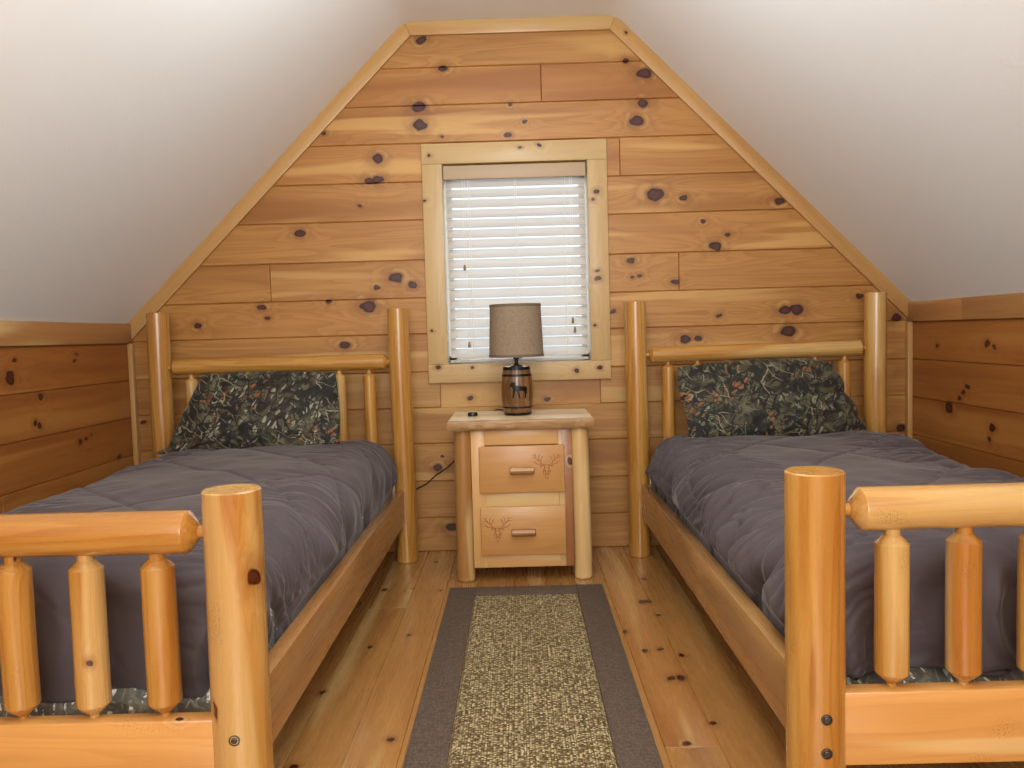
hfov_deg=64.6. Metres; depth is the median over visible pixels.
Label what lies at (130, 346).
trim
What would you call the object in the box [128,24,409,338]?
trim
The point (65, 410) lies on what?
wall
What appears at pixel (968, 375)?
wall
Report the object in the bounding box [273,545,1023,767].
floor
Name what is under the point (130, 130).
ceiling
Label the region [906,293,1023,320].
trim
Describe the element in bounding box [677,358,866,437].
pillow
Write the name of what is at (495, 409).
power cord
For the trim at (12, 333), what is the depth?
3.10 m
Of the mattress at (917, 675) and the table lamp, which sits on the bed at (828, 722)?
the mattress at (917, 675)
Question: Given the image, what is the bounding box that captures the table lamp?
[489,303,543,415]
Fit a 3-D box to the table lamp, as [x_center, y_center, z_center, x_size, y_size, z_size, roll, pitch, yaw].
[0.019,-0.101,3.345,0.228,0.456,0.228,-2,4,1]
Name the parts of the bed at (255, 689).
foot rail, head post, foot post, head rail, rail, head post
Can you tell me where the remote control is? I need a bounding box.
[468,412,477,415]
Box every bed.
[0,308,417,767]
[624,292,1023,767]
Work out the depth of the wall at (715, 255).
3.63 m
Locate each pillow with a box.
[154,371,339,453]
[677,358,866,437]
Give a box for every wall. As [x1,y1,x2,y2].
[0,343,133,513]
[133,30,908,551]
[909,318,1023,477]
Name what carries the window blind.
attached to the window
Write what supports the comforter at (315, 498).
on the mattress at (124, 700)
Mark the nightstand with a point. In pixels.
(523, 499)
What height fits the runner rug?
0.008 m
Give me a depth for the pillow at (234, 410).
3.30 m
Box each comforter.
[0,440,396,702]
[645,430,1023,680]
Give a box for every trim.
[0,321,132,345]
[127,343,140,464]
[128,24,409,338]
[405,15,613,35]
[610,17,910,317]
[905,321,912,437]
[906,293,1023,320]
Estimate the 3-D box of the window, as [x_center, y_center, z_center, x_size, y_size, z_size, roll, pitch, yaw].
[0.022,-0.548,3.679,0.823,1.065,0.119,-2,4,1]
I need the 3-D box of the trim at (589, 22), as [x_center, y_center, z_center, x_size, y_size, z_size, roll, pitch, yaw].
[-0.010,-1.578,3.567,0.928,0.062,0.017,-2,4,1]
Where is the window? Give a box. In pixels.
[421,138,610,383]
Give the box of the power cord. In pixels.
[416,409,503,489]
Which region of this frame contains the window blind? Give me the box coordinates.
[443,162,588,362]
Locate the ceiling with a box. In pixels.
[0,0,1023,323]
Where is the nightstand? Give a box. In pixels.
[447,408,593,581]
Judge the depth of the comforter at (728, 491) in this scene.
2.12 m
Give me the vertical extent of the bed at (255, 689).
1.121 m
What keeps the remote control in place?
on the nightstand
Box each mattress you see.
[0,514,363,716]
[758,601,1023,683]
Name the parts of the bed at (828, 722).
head post, rail, head rail, foot post, head post, foot rail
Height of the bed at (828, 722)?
1.121 m
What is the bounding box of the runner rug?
[402,584,663,767]
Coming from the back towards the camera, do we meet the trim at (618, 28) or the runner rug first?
the trim at (618, 28)
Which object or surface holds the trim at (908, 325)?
attached to the wall at (968, 375)
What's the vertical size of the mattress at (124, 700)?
0.270 m
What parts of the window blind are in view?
pull cord, pull cord, ladder cord, ladder cord, rail, ladder cord, pull cord, pull cord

